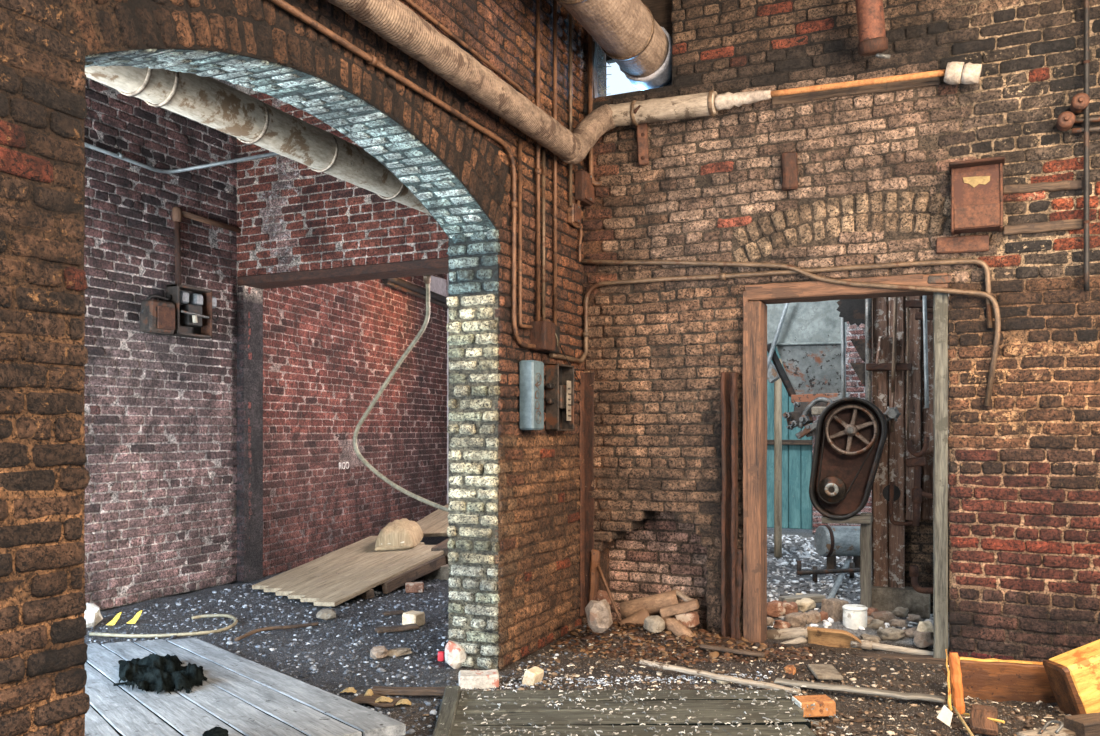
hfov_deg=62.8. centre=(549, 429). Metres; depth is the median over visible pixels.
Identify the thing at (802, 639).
pole
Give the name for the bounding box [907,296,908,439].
rod
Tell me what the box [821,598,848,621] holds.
block
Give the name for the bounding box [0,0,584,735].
wall
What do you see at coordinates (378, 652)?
loose stone
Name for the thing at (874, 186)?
wall
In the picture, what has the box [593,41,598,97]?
post
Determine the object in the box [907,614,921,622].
rubble stone
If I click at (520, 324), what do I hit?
conduit
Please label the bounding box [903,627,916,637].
rubble stone
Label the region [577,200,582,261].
cable
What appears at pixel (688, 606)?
block
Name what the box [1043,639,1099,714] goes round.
broken timber
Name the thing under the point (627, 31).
duct
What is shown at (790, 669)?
chip
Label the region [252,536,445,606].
ramp
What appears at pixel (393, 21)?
pipe
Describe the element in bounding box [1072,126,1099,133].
cable
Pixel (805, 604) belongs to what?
rubble stone
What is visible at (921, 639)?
rubble stone
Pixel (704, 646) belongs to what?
wood strip
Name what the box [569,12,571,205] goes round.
conduit
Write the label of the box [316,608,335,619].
loose stone
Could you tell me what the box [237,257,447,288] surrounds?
trim
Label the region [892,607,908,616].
rubble stone
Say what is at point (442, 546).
joist
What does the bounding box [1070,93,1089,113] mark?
insulator
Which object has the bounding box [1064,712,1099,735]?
dark timber
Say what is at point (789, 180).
wall anchor
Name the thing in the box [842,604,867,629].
pail
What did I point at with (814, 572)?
stand
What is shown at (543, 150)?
conduit
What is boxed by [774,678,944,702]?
wood strip
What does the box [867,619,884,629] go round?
rubble stone
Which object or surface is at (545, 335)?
box
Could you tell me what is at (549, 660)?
litter
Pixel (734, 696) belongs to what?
wood shavings
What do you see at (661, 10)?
timber baffle
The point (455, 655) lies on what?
stone
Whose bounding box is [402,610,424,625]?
brick
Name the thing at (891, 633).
rubble stone
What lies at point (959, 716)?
pale splinter
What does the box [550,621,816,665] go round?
debris pile
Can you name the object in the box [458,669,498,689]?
brick
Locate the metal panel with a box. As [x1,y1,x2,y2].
[766,300,848,402]
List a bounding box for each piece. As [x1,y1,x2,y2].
[351,694,402,707]
[673,589,691,601]
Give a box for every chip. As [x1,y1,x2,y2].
[716,680,730,684]
[784,665,795,674]
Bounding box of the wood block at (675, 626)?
[661,617,692,636]
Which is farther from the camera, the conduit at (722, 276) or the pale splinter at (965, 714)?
the conduit at (722, 276)
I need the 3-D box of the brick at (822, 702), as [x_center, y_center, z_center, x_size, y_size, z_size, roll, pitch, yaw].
[1.163,1.218,3.976,0.160,0.068,0.111,0,0,-6]
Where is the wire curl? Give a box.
[1039,720,1063,733]
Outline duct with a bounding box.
[556,0,671,89]
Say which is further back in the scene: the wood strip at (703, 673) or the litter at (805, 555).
the litter at (805, 555)
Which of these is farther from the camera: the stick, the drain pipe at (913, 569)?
the drain pipe at (913, 569)
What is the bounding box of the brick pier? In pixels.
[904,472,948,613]
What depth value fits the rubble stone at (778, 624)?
5.49 m
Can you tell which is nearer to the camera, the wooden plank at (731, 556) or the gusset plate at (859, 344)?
the wooden plank at (731, 556)
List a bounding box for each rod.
[767,303,788,371]
[841,317,845,397]
[883,297,900,431]
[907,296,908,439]
[922,295,928,407]
[1083,0,1089,290]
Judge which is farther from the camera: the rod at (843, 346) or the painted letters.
the painted letters
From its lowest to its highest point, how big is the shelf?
0.063 m
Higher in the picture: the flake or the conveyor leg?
the conveyor leg
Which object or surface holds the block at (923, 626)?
on the rubble stone at (921, 639)
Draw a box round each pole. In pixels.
[767,626,810,639]
[774,359,781,557]
[782,635,806,643]
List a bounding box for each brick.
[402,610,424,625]
[405,582,423,592]
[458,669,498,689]
[522,666,543,685]
[792,695,835,717]
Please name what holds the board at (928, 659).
on the floor
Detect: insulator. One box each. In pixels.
[1056,111,1074,131]
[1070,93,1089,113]
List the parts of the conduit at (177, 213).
arm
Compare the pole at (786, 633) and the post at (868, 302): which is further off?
the post at (868, 302)
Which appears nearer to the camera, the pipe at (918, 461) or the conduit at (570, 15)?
the conduit at (570, 15)
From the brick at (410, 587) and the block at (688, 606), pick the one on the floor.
the brick at (410, 587)
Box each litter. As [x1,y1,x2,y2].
[422,626,1070,735]
[767,534,948,629]
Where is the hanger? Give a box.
[634,105,648,164]
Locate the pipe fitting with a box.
[767,362,779,382]
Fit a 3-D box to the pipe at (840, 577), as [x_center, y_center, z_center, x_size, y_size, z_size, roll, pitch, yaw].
[2.304,1.185,7.167,0.042,0.114,2.149,0,0,23]
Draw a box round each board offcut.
[375,623,419,633]
[382,610,404,615]
[970,704,997,735]
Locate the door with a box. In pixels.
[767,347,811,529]
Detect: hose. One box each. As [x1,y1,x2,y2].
[89,614,237,637]
[353,275,448,512]
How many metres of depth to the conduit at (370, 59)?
4.09 m
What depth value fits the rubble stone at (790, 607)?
5.90 m
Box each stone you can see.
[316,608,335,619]
[370,646,388,659]
[445,640,466,668]
[767,600,785,617]
[767,617,774,625]
[773,620,790,628]
[782,601,797,615]
[784,612,807,627]
[795,598,815,611]
[803,610,820,623]
[820,611,827,620]
[860,633,880,642]
[867,607,877,615]
[867,616,873,623]
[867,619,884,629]
[871,611,895,622]
[877,627,904,640]
[889,618,907,627]
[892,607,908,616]
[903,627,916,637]
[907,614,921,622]
[913,630,933,647]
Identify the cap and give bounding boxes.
[438,651,444,661]
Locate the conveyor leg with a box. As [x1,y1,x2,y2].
[866,284,948,587]
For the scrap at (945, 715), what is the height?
0.091 m
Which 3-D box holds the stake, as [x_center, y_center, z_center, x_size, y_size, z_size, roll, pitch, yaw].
[1.802,1.121,4.038,0.080,0.283,0.114,0,0,0]
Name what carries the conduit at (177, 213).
attached to the wall at (160, 512)
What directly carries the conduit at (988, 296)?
attached to the wall at (874, 186)
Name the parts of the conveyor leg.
patch plate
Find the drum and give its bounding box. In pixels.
[814,525,859,568]
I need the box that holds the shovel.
[807,627,932,654]
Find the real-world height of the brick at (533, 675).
0.088 m
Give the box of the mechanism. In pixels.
[782,397,832,438]
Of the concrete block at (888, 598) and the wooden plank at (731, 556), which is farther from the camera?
the concrete block at (888, 598)
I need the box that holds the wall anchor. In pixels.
[780,152,799,190]
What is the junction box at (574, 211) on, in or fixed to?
attached to the wall at (513, 530)
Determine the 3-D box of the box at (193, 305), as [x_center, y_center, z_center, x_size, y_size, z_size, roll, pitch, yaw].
[-2.724,-0.902,6.928,0.158,0.376,0.425,0,0,24]
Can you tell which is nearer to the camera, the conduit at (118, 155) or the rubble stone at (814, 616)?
the rubble stone at (814, 616)
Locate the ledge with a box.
[936,235,988,253]
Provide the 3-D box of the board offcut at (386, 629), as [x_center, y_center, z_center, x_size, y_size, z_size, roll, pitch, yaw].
[-0.950,1.233,5.602,0.265,0.028,0.095,0,0,-23]
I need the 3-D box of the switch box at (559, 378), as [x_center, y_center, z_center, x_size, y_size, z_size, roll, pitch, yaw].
[-0.011,-0.188,5.109,0.103,0.387,0.590,0,0,24]
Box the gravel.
[84,577,609,735]
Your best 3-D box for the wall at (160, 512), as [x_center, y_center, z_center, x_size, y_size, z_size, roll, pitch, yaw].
[-3.871,-0.850,4.948,0.310,4.200,5.634,0,0,24]
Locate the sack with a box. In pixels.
[374,518,423,550]
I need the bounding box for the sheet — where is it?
[430,275,446,296]
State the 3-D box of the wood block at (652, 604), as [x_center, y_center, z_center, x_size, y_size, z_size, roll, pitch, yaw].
[0.611,1.074,5.512,0.372,0.203,0.116,0,0,11]
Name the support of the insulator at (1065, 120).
attached to the wall at (874, 186)
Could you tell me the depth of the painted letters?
8.96 m
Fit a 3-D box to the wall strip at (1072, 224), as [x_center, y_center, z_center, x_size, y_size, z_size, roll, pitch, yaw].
[2.538,-1.044,4.639,0.367,0.054,0.035,0,0,24]
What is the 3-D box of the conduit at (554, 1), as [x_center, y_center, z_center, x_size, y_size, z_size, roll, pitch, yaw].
[0.029,-1.708,5.250,0.024,2.285,0.024,0,0,24]
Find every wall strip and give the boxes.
[1003,180,1083,193]
[1003,219,1083,234]
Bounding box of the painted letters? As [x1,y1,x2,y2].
[339,462,348,468]
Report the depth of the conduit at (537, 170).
5.03 m
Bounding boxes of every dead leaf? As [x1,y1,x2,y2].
[340,687,356,693]
[364,689,372,695]
[375,696,392,702]
[396,699,410,705]
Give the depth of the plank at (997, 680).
4.19 m
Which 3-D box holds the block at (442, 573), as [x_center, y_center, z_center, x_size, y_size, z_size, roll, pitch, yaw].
[-0.928,1.248,7.704,0.250,0.206,0.221,0,0,8]
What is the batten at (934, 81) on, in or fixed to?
attached to the wall at (874, 186)
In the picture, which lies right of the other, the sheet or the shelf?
the shelf
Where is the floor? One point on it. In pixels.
(395, 712)
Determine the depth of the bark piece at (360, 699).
4.09 m
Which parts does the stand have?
leg, leg, rail, leg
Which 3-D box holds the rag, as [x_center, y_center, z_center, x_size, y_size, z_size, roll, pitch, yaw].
[-1.727,1.062,3.992,0.366,0.132,0.954,0,0,-24]
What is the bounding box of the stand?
[796,561,859,581]
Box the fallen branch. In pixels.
[234,622,318,641]
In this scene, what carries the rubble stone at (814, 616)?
on the floor
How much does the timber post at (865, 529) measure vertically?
0.686 m
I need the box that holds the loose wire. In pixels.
[560,345,580,383]
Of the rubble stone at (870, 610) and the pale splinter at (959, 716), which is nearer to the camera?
the pale splinter at (959, 716)
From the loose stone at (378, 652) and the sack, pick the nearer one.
the loose stone at (378, 652)
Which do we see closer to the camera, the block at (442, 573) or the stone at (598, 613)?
the stone at (598, 613)
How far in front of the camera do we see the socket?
5.11 m
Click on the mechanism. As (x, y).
(801, 416)
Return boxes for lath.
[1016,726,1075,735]
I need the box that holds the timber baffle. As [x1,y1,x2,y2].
[606,0,671,63]
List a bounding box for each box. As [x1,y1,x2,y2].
[140,294,174,334]
[166,284,218,338]
[519,360,573,430]
[529,321,559,353]
[567,202,580,225]
[574,170,594,205]
[949,156,1004,235]
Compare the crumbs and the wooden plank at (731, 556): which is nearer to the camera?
the crumbs
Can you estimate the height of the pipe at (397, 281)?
0.107 m
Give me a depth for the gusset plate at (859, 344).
6.32 m
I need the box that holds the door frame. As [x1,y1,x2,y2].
[742,273,950,658]
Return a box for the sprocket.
[836,299,864,325]
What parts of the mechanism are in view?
lever arm, gate frame, curved lever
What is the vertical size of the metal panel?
1.300 m
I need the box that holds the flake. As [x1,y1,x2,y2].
[387,648,411,656]
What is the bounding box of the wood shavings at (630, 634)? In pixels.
[506,634,1065,735]
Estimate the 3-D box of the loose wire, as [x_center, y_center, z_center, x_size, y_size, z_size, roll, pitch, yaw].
[0.123,-0.425,5.431,0.028,0.285,0.387,0,0,24]
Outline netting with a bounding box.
[598,46,611,96]
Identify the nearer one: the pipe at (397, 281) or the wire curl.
the wire curl
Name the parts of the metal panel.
panel, sloping panel, rail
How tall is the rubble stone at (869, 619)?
0.067 m
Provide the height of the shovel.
0.166 m
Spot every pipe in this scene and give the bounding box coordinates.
[85,66,431,215]
[327,0,981,163]
[382,278,446,304]
[404,0,528,97]
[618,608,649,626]
[827,556,851,598]
[855,0,890,58]
[889,437,932,525]
[909,565,932,593]
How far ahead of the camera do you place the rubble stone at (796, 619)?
5.54 m
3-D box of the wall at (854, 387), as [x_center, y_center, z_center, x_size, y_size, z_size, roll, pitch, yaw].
[4.013,-0.252,10.600,4.320,3.004,0.260,0,0,24]
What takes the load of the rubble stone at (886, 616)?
on the floor
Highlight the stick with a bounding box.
[597,565,621,620]
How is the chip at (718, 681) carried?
on the floor
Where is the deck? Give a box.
[432,686,815,735]
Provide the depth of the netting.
5.75 m
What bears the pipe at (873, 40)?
attached to the wall at (874, 186)
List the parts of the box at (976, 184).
lid, panel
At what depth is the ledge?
4.78 m
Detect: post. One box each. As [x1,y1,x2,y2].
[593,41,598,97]
[860,512,871,607]
[865,298,871,402]
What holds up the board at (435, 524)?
on the joist
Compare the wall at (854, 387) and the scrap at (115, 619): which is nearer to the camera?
the scrap at (115, 619)
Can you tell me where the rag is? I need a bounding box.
[113,653,207,693]
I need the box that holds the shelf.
[821,515,872,523]
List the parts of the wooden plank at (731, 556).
peeling plate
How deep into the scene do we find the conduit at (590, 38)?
5.65 m
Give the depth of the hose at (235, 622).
5.45 m
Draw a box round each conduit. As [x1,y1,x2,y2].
[85,143,278,173]
[172,207,240,284]
[269,0,535,348]
[518,139,532,328]
[535,0,540,320]
[542,149,544,320]
[549,259,992,362]
[553,0,556,325]
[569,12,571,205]
[581,259,1000,405]
[588,33,601,185]
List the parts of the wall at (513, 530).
trim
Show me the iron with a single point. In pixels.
(586, 439)
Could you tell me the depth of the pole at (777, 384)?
8.84 m
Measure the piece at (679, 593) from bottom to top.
0.072 m
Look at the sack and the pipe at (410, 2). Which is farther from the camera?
the sack
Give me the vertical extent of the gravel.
0.105 m
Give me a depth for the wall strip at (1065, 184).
4.62 m
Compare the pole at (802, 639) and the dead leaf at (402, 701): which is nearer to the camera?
the dead leaf at (402, 701)
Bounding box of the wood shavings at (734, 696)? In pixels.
[455,685,851,735]
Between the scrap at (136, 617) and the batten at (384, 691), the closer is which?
the batten at (384, 691)
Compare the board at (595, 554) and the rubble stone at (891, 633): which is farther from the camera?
the board at (595, 554)
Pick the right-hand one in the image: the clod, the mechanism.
the mechanism
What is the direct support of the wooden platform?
on the floor
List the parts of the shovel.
blade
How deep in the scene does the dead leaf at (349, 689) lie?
4.25 m
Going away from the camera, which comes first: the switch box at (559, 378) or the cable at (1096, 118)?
the cable at (1096, 118)
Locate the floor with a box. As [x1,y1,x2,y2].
[84,528,1067,735]
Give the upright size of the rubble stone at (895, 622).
0.057 m
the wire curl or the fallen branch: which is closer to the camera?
the wire curl
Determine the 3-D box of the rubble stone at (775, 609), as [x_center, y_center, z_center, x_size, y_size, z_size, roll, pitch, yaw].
[1.484,1.178,5.941,0.137,0.110,0.113,0,0,14]
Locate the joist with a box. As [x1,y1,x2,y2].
[431,538,448,563]
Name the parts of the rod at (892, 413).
rod, rod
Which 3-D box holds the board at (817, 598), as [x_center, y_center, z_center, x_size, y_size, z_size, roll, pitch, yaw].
[1.770,1.187,6.327,0.332,0.052,0.096,0,0,-20]
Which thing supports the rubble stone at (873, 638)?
on the floor
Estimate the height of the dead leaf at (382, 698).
0.030 m
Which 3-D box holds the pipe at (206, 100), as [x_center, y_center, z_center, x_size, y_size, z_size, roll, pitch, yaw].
[-1.496,-1.418,3.853,0.209,0.213,5.595,0,0,24]
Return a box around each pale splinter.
[952,707,973,735]
[963,713,1004,722]
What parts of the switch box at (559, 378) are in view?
panel, plate, panel, panel, switch blade, switch blade, panel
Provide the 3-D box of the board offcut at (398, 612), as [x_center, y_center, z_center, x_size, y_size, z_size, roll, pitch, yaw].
[-1.058,1.237,6.091,0.144,0.022,0.050,0,0,-23]
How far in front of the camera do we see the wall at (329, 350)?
9.00 m
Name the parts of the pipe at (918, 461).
arm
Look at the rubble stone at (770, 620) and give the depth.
5.60 m
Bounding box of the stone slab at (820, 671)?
[807,664,843,679]
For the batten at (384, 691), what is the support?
on the floor
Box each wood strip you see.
[639,659,800,694]
[699,643,764,656]
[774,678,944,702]
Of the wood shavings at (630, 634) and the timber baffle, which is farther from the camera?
the timber baffle
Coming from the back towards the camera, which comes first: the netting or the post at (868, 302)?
the post at (868, 302)
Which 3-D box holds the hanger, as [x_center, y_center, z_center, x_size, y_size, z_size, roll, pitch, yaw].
[0.540,-1.780,5.449,0.073,0.322,0.170,0,0,24]
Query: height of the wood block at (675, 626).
0.158 m
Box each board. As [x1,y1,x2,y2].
[416,503,448,536]
[589,549,599,601]
[779,593,825,602]
[854,653,945,664]
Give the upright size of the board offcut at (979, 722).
0.067 m
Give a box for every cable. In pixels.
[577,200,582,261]
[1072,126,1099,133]
[1074,116,1099,123]
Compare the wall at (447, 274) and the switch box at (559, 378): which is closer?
the switch box at (559, 378)
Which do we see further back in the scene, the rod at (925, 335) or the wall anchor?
the rod at (925, 335)
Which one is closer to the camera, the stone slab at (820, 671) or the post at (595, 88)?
the stone slab at (820, 671)
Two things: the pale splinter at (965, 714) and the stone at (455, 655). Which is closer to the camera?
the pale splinter at (965, 714)
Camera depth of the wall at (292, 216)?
7.22 m
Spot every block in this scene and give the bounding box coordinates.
[424,564,448,579]
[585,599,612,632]
[594,590,612,605]
[619,590,679,618]
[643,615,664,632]
[660,599,698,617]
[672,611,698,628]
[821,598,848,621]
[872,581,929,618]
[916,621,933,636]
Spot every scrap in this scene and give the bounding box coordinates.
[106,612,121,624]
[127,610,141,623]
[936,705,952,726]
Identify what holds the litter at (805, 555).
on the floor
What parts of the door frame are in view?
trim, trim, corner plate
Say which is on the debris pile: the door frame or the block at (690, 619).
the block at (690, 619)
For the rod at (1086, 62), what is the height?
1.611 m
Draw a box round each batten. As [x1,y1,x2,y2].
[372,686,445,695]
[772,77,939,104]
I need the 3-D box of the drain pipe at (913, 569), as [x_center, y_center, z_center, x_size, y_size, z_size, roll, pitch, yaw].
[2.485,0.994,5.977,0.189,0.183,0.058,0,0,24]
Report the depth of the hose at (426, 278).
7.41 m
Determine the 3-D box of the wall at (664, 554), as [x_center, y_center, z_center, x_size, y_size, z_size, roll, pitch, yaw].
[0.756,0.824,5.751,0.942,0.853,0.115,0,0,24]
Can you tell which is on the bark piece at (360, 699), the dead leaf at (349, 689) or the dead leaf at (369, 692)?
the dead leaf at (369, 692)
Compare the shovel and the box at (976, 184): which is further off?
the shovel
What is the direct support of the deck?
on the floor
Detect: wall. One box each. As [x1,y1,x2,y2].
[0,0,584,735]
[84,77,236,609]
[236,84,447,581]
[248,274,446,576]
[447,274,448,503]
[582,0,1099,661]
[609,511,706,629]
[812,322,871,533]
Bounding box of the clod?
[202,727,228,735]
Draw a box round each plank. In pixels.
[720,372,742,639]
[960,657,1056,702]
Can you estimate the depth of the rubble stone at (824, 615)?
5.72 m
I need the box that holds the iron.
[579,372,594,616]
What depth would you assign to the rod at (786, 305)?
7.67 m
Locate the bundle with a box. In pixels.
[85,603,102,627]
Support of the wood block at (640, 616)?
on the debris pile
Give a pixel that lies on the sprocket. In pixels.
(852, 311)
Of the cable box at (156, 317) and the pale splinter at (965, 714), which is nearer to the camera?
the pale splinter at (965, 714)
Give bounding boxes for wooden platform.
[85,638,405,735]
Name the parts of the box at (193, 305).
panel, plate, panel, panel, lever, panel, ring handle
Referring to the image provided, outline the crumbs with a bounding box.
[499,670,771,688]
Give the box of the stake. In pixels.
[942,649,964,713]
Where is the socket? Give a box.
[850,640,871,649]

